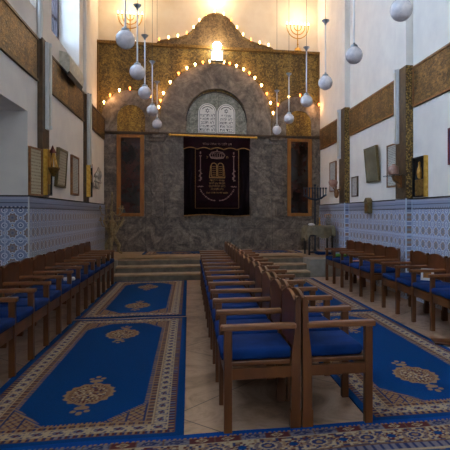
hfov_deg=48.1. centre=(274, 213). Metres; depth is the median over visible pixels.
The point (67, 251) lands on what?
armchair
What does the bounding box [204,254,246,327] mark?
armchair
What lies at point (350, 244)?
armchair
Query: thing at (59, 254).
armchair
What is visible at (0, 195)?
trim
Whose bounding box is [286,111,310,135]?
trim
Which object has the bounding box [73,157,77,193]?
print
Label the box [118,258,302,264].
step
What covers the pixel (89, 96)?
lamp
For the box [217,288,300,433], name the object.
armchair
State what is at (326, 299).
armchair
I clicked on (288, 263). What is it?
step
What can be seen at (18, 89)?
wall
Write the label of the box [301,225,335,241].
tablecloth
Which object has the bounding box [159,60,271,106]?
string lights
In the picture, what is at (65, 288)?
cushion
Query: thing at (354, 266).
cushion
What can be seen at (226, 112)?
tablet
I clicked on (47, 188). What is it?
upper cabinet
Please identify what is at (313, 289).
armchair
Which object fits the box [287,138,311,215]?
door
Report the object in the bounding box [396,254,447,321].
armchair
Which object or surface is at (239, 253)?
armchair
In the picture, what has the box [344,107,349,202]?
trim
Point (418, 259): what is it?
armchair
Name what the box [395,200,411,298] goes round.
trim
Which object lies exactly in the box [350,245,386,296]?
armchair
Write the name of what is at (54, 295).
cushion
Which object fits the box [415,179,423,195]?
book
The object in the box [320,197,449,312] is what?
wall tiles
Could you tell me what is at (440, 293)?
cushion
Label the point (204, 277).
cushion
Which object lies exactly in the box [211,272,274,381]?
armchair
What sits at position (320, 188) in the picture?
standing menorah
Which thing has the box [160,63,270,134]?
arch
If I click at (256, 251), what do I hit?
rug
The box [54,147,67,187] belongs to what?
picture
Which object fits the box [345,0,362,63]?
globe pendant
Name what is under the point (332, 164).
print
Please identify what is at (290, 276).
armchair
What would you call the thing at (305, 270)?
step
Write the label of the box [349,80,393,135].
wall panel
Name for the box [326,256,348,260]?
cushion
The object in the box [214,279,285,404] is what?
armchair
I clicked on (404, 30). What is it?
trim
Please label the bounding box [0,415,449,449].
runner rug
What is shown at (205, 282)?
cushion
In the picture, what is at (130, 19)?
menorah
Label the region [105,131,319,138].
trim
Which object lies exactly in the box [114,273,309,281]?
step
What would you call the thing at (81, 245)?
armchair
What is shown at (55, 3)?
window
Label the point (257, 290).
armchair
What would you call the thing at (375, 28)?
wall
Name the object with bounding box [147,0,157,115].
globe pendant
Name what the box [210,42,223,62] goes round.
lamp
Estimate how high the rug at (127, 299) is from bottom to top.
0.012 m
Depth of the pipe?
7.06 m
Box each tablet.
[198,103,215,133]
[217,104,234,133]
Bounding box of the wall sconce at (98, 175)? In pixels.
[93,167,101,188]
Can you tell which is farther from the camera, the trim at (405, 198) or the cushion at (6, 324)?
the trim at (405, 198)
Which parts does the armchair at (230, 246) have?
leg, armrest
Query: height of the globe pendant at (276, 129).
4.302 m
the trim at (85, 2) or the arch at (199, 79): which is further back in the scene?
the arch at (199, 79)
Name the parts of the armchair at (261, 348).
leg, seat frame, armrest, rail, backrest, leg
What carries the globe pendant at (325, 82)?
hanging from the ceiling
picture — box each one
[28,146,42,195]
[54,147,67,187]
[70,154,78,195]
[329,161,336,191]
[351,176,358,196]
[363,145,380,182]
[386,144,395,187]
[423,272,430,277]
[448,128,449,164]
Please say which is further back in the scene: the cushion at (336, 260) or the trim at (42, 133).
the cushion at (336, 260)
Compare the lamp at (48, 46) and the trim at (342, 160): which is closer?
the lamp at (48, 46)
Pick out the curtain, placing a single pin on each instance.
(216, 169)
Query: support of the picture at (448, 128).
attached to the wall at (375, 28)
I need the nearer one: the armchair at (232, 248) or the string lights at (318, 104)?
the armchair at (232, 248)
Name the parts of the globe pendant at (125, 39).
rod, globe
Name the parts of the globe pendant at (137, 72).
globe, rod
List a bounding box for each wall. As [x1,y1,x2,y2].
[0,0,103,203]
[98,0,316,51]
[317,0,449,204]
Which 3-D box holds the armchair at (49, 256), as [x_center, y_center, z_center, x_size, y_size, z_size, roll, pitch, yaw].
[-2.822,0.930,6.779,0.485,0.840,0.497,0,0,-10]
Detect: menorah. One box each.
[117,11,142,31]
[286,22,308,50]
[303,184,326,252]
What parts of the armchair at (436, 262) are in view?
seat frame, leg, armrest, backrest, leg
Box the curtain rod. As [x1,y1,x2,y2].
[169,133,256,138]
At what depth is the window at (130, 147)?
12.74 m
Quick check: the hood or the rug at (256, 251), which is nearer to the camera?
the hood
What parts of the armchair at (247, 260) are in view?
leg, armrest, backrest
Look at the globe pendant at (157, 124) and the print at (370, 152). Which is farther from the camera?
the globe pendant at (157, 124)
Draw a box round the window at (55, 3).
[52,0,58,39]
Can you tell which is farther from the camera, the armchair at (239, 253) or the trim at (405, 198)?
the trim at (405, 198)
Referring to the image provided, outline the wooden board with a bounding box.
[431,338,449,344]
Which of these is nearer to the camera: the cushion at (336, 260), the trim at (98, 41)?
the cushion at (336, 260)
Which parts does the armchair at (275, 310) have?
leg, armrest, backrest, leg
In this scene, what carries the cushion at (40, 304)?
on the armchair at (39, 305)
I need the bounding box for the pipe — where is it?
[37,0,40,38]
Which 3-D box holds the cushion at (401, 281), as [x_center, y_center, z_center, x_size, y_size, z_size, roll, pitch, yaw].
[1.878,0.880,6.526,0.445,0.070,0.422,0,0,-10]
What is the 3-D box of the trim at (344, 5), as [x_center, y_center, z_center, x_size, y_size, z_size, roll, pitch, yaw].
[1.578,-4.310,11.288,0.120,3.880,0.400,0,0,-10]
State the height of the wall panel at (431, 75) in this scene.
0.640 m
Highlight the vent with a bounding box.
[62,67,82,90]
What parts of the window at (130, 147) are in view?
panel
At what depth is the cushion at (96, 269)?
7.75 m
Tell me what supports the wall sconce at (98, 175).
attached to the wall at (18, 89)
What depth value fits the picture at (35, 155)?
6.85 m
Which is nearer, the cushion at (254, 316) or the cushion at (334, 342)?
the cushion at (334, 342)
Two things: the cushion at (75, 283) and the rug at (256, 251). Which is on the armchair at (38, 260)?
the cushion at (75, 283)
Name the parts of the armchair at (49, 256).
backrest, armrest, leg, seat frame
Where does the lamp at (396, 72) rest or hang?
attached to the wall at (375, 28)
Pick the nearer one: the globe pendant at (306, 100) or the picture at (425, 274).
the picture at (425, 274)
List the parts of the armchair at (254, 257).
armrest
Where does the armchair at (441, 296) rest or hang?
on the floor
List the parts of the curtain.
crown, panel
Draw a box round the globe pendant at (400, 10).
[390,0,412,21]
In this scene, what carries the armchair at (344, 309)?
on the floor
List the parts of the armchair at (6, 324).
seat frame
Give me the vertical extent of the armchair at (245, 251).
0.845 m
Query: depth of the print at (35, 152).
6.85 m
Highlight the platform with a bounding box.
[95,250,332,260]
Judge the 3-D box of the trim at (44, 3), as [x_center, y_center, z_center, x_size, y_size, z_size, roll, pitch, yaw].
[-3.360,-4.380,7.267,0.070,3.740,0.340,0,0,-10]
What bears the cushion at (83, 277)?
on the armchair at (49, 256)
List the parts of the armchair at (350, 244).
leg, seat frame, leg, armrest, armrest, leg, backrest, leg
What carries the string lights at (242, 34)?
attached to the crest
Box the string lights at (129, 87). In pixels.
[102,87,159,108]
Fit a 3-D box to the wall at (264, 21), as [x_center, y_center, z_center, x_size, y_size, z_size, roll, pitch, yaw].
[-1.851,-2.450,13.481,6.300,7.600,0.200,0,0,-10]
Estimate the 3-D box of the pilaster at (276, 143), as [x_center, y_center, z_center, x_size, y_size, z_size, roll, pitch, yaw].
[0.060,-0.985,13.336,0.400,2.100,0.130,0,0,-10]
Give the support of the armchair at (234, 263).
on the floor
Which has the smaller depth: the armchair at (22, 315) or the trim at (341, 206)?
the armchair at (22, 315)
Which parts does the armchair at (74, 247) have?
backrest, armrest, leg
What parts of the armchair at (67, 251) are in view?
backrest, armrest, leg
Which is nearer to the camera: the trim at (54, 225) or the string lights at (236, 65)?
the trim at (54, 225)
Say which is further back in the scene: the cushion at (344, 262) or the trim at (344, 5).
the trim at (344, 5)
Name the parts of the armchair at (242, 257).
leg, armrest, backrest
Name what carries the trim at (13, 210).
attached to the wall at (18, 89)
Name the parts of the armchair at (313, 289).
armrest, leg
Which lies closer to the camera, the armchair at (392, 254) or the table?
the armchair at (392, 254)
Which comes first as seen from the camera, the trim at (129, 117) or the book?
the book
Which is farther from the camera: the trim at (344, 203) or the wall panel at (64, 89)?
the trim at (344, 203)
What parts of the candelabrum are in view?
leg, leg, stem, leg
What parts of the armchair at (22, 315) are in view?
armrest, leg, seat frame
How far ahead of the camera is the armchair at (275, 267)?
6.57 m
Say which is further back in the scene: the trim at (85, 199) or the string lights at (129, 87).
the string lights at (129, 87)
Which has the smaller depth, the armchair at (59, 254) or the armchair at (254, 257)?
the armchair at (59, 254)
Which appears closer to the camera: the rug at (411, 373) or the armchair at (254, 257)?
the rug at (411, 373)
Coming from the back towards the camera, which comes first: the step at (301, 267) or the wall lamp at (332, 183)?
the wall lamp at (332, 183)
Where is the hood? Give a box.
[49,145,55,152]
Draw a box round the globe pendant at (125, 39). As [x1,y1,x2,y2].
[116,0,134,49]
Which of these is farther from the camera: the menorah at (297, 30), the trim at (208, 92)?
the menorah at (297, 30)
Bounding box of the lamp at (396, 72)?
[393,69,398,143]
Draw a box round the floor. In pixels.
[0,276,449,434]
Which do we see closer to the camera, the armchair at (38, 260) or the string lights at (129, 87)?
the armchair at (38, 260)
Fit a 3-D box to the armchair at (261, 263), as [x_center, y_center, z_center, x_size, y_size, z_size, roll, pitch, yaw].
[-0.289,0.927,7.259,0.480,0.845,0.487,0,0,-10]
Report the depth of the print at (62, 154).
8.27 m
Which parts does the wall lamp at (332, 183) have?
lamp shade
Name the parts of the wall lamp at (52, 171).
lamp shade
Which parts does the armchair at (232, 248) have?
leg, armrest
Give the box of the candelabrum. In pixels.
[99,191,124,254]
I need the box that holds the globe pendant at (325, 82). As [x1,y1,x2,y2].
[318,0,332,89]
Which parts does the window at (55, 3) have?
pane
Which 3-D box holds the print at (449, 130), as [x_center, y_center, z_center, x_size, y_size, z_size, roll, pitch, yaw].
[2.432,-0.920,6.575,0.019,0.450,0.490,0,0,-10]
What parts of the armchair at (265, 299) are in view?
leg, armrest, backrest, leg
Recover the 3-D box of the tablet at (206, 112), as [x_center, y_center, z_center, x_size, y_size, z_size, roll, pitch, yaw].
[-1.760,-2.502,13.094,0.470,0.775,0.093,0,0,-10]
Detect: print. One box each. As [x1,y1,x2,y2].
[31,148,40,193]
[58,150,66,185]
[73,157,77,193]
[330,162,334,190]
[352,177,356,195]
[365,147,376,180]
[449,130,449,162]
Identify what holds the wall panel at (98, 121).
attached to the wall at (18, 89)
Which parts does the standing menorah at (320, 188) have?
stem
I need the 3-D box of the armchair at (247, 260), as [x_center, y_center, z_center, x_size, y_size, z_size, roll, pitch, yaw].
[-0.534,0.927,5.726,0.500,0.845,0.487,0,0,-10]
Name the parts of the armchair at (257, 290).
leg, armrest, backrest, leg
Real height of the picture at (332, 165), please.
0.740 m
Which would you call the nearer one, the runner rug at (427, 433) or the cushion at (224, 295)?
the runner rug at (427, 433)
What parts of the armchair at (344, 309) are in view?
backrest, leg, armrest, leg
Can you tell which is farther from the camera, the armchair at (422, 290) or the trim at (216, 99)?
the trim at (216, 99)
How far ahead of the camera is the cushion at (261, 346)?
3.19 m
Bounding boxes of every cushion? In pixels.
[0,297,48,310]
[0,306,33,322]
[0,318,14,333]
[9,290,60,301]
[29,284,71,293]
[44,279,80,287]
[58,270,94,277]
[62,274,87,281]
[68,267,100,272]
[77,264,105,269]
[202,268,230,272]
[202,272,234,276]
[203,275,234,281]
[204,279,239,287]
[206,285,244,292]
[207,292,251,301]
[209,300,258,310]
[211,307,266,323]
[214,319,277,337]
[217,333,290,359]
[308,312,322,316]
[309,317,339,330]
[309,330,361,355]
[315,251,330,254]
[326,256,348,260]
[333,258,358,262]
[341,260,369,265]
[350,263,381,269]
[360,266,394,272]
[382,272,420,280]
[396,277,441,286]
[413,281,449,292]
[431,288,449,298]
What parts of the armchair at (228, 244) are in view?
armrest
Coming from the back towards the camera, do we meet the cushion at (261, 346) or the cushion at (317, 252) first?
the cushion at (317, 252)
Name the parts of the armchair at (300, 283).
armrest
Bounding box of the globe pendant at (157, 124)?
[152,81,161,128]
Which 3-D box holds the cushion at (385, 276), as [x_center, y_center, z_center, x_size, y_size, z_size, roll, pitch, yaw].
[1.796,0.880,7.008,0.445,0.070,0.422,0,0,-10]
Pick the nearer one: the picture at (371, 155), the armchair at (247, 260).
the armchair at (247, 260)
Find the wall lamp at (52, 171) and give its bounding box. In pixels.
[48,145,59,183]
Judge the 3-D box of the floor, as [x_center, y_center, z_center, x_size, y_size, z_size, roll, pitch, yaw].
[-0.615,1.450,5.728,7.120,0.200,15.900,0,0,-10]
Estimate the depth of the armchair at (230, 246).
7.90 m
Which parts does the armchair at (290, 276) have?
armrest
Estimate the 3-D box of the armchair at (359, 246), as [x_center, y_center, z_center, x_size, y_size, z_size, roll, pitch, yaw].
[1.401,0.935,9.435,0.495,0.830,0.507,0,0,-10]
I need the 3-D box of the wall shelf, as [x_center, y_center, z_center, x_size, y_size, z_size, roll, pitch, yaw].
[1.947,-0.524,8.125,0.220,0.208,0.440,0,0,-10]
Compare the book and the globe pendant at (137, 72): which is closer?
the globe pendant at (137, 72)
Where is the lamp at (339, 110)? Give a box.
[337,109,340,158]
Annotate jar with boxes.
[324,214,331,224]
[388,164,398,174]
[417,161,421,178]
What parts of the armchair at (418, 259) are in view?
leg, seat frame, armrest, leg, leg, armrest, backrest, leg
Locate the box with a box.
[364,198,371,212]
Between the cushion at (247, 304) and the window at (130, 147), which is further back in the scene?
the window at (130, 147)
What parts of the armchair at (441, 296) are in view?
seat frame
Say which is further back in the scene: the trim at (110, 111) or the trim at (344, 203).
the trim at (110, 111)
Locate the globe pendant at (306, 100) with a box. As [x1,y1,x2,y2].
[300,0,312,106]
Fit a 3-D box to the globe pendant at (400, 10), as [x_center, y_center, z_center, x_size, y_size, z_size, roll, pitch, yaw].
[1.276,-4.099,5.048,0.224,4.302,0.224,0,0,-10]
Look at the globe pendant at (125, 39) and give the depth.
5.84 m
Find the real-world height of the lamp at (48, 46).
1.260 m
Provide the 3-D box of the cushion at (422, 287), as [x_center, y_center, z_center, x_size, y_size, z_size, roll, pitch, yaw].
[1.961,0.880,6.043,0.445,0.070,0.422,0,0,-10]
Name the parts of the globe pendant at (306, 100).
rod, globe, cord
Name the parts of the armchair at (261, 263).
armrest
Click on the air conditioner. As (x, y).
(71, 69)
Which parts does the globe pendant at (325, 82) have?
rod, globe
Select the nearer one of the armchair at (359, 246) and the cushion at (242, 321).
the cushion at (242, 321)
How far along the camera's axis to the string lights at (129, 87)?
12.69 m
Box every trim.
[0,195,449,205]
[0,197,27,296]
[28,197,28,287]
[29,197,104,286]
[37,37,48,196]
[41,0,48,42]
[83,0,88,93]
[83,94,88,201]
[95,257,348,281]
[97,39,319,110]
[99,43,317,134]
[102,90,159,131]
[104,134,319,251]
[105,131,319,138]
[106,216,319,217]
[117,105,144,131]
[149,134,164,216]
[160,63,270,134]
[186,92,246,122]
[186,93,245,133]
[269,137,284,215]
[272,97,319,135]
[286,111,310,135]
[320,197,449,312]
[339,0,349,108]
[339,108,344,202]
[339,204,348,247]
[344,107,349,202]
[344,203,344,247]
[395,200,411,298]
[396,0,412,69]
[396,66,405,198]
[405,198,406,298]
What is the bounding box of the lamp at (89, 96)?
[87,93,91,167]
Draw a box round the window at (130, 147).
[117,134,143,215]
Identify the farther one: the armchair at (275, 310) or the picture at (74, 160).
the picture at (74, 160)
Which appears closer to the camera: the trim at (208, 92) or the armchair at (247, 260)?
the armchair at (247, 260)
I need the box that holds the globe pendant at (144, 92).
[138,34,151,99]
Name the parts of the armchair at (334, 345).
backrest, leg, seat frame, rail, armrest, leg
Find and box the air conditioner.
[59,51,83,90]
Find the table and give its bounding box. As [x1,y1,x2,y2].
[304,235,332,254]
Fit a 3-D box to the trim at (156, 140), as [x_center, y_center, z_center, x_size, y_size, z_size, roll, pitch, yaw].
[-3.005,-0.985,12.812,0.400,2.100,0.130,0,0,-10]
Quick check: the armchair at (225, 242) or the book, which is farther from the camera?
the armchair at (225, 242)
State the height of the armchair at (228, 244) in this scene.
0.845 m
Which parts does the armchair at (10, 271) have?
leg, backrest, armrest, leg, seat frame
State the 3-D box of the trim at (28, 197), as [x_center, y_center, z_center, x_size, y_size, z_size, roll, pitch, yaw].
[-3.264,0.560,6.637,0.015,1.580,0.015,0,0,-10]
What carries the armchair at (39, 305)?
on the floor
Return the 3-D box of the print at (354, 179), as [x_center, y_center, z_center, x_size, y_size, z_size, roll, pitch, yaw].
[1.724,-0.585,10.710,0.019,0.380,0.320,0,0,-10]
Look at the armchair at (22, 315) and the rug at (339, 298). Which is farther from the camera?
the rug at (339, 298)
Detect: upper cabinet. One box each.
[43,149,51,195]
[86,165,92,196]
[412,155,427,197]
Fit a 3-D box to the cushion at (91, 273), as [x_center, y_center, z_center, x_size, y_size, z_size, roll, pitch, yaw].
[-2.892,0.880,7.307,0.435,0.070,0.432,0,0,-10]
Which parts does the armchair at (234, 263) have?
leg, armrest, backrest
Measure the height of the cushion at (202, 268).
0.070 m
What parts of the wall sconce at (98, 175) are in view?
arm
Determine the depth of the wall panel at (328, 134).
12.73 m
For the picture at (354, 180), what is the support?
attached to the wall at (375, 28)
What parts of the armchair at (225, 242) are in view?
armrest, armrest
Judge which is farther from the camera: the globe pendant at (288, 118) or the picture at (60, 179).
the globe pendant at (288, 118)
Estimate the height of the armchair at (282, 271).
0.845 m
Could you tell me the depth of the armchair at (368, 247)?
8.74 m
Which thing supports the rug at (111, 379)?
on the floor
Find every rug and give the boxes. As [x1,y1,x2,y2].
[0,317,186,448]
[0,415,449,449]
[75,280,186,318]
[142,250,302,254]
[286,278,373,310]
[319,310,449,419]
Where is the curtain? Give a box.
[183,136,249,216]
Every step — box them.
[114,269,310,276]
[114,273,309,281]
[115,262,306,268]
[115,265,306,272]
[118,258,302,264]
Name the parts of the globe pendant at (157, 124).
globe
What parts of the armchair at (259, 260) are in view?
armrest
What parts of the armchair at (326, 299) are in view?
backrest, armrest, leg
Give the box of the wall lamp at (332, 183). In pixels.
[328,180,340,197]
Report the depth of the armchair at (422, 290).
5.86 m
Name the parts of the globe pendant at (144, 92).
rod, globe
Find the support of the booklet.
on the armchair at (436, 262)
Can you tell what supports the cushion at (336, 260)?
on the armchair at (359, 246)
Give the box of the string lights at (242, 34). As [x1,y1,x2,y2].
[158,10,272,48]
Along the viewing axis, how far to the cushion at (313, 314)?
4.22 m
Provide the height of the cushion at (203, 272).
0.070 m
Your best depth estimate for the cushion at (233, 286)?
5.75 m
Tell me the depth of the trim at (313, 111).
13.51 m
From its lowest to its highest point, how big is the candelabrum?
1.496 m
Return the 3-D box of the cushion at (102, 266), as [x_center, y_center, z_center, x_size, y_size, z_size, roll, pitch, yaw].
[-3.061,0.880,8.292,0.435,0.070,0.432,0,0,-10]
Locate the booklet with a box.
[421,268,433,280]
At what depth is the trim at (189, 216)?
13.18 m
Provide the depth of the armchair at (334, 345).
3.19 m
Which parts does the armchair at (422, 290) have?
seat frame, leg, armrest, backrest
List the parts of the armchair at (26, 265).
leg, backrest, armrest, leg, seat frame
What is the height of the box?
0.310 m
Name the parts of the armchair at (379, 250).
seat frame, leg, armrest, backrest, leg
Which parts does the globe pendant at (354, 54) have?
rod, globe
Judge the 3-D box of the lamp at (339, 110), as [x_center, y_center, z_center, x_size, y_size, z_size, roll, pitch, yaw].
[1.458,-1.810,11.359,0.080,1.120,0.080,0,0,-10]
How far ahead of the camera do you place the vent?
8.75 m
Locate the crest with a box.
[157,13,271,48]
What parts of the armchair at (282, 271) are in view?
armrest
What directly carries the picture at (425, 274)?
attached to the booklet
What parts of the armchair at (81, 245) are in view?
backrest, armrest, leg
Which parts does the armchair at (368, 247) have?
seat frame, leg, armrest, backrest, leg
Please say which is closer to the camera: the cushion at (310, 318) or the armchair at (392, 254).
the cushion at (310, 318)
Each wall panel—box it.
[0,0,38,81]
[52,55,84,121]
[92,104,104,139]
[319,119,336,149]
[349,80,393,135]
[412,42,449,106]
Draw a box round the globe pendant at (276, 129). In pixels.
[272,90,280,134]
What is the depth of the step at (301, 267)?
10.47 m
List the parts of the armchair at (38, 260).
leg, backrest, armrest, leg, seat frame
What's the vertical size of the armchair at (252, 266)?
0.845 m
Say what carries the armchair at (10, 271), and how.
on the floor
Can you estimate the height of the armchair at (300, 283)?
0.845 m
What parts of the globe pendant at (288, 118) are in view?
rod, globe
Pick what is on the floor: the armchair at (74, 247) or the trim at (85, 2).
the armchair at (74, 247)
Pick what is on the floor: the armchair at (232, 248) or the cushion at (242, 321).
the armchair at (232, 248)
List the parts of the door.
panel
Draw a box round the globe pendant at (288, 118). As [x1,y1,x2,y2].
[284,73,293,123]
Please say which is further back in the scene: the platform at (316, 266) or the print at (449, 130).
the platform at (316, 266)
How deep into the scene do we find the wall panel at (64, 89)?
8.76 m
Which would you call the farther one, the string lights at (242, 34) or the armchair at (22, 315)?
the string lights at (242, 34)
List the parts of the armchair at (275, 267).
armrest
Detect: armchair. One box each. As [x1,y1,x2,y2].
[0,262,60,347]
[0,268,48,360]
[0,297,33,377]
[0,318,14,346]
[16,258,71,335]
[30,254,80,325]
[42,252,87,317]
[53,249,94,309]
[62,247,100,303]
[70,245,105,298]
[77,243,109,292]
[83,241,114,288]
[199,241,226,289]
[200,243,229,265]
[201,245,231,298]
[202,247,234,304]
[202,249,237,311]
[203,251,241,318]
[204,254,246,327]
[206,257,251,337]
[207,261,257,349]
[209,266,264,363]
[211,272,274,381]
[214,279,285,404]
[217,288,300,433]
[227,241,255,253]
[232,245,263,258]
[235,247,267,265]
[238,249,273,269]
[241,251,279,273]
[245,254,286,278]
[250,257,295,296]
[255,261,305,304]
[261,266,317,315]
[269,272,332,378]
[279,279,350,400]
[292,288,375,427]
[325,240,356,283]
[333,241,365,287]
[341,243,375,291]
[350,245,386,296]
[360,246,399,301]
[380,250,429,314]
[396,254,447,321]
[413,257,449,330]
[431,288,449,308]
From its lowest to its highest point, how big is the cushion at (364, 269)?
0.070 m
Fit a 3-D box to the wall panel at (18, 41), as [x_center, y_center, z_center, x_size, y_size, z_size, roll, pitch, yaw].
[-3.002,-2.175,5.076,0.035,0.610,4.020,0,0,-10]
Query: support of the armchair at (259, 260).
on the floor
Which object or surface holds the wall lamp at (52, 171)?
attached to the wall at (18, 89)
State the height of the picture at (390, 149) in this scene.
0.750 m
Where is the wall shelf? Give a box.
[383,174,406,187]
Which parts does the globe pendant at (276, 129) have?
globe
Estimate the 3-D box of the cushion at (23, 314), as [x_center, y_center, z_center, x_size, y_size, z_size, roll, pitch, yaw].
[-2.386,0.880,4.350,0.435,0.070,0.432,0,0,-10]
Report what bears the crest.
on the trim at (98, 41)
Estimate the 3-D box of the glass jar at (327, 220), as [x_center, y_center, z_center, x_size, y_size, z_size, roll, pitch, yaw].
[1.279,0.131,11.967,0.150,0.280,0.150,0,0,33]
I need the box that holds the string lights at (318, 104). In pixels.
[272,94,319,113]
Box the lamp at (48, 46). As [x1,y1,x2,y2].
[45,42,52,129]
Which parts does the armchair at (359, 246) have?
seat frame, leg, armrest, backrest, leg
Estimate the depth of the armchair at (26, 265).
5.63 m
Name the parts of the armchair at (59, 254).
backrest, armrest, leg, seat frame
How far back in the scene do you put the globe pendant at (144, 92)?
8.46 m
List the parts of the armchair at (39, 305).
backrest, armrest, leg, seat frame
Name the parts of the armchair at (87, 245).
backrest, armrest, armrest, leg, leg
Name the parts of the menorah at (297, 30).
stem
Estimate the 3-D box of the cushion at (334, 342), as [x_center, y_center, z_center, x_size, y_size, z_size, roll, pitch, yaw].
[0.357,0.880,3.424,0.370,0.070,0.422,0,0,-10]
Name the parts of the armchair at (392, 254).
seat frame, leg, rail, armrest, backrest, leg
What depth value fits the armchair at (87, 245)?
9.23 m
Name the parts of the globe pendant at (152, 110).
rod, globe, cord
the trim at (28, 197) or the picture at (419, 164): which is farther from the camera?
the picture at (419, 164)
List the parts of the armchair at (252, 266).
leg, armrest, backrest, leg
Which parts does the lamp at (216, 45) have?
lantern frame, bulb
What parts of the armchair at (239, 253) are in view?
leg, armrest, backrest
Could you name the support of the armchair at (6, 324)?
on the floor
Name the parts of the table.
leg, leg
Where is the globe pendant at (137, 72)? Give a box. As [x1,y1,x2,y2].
[129,0,144,79]

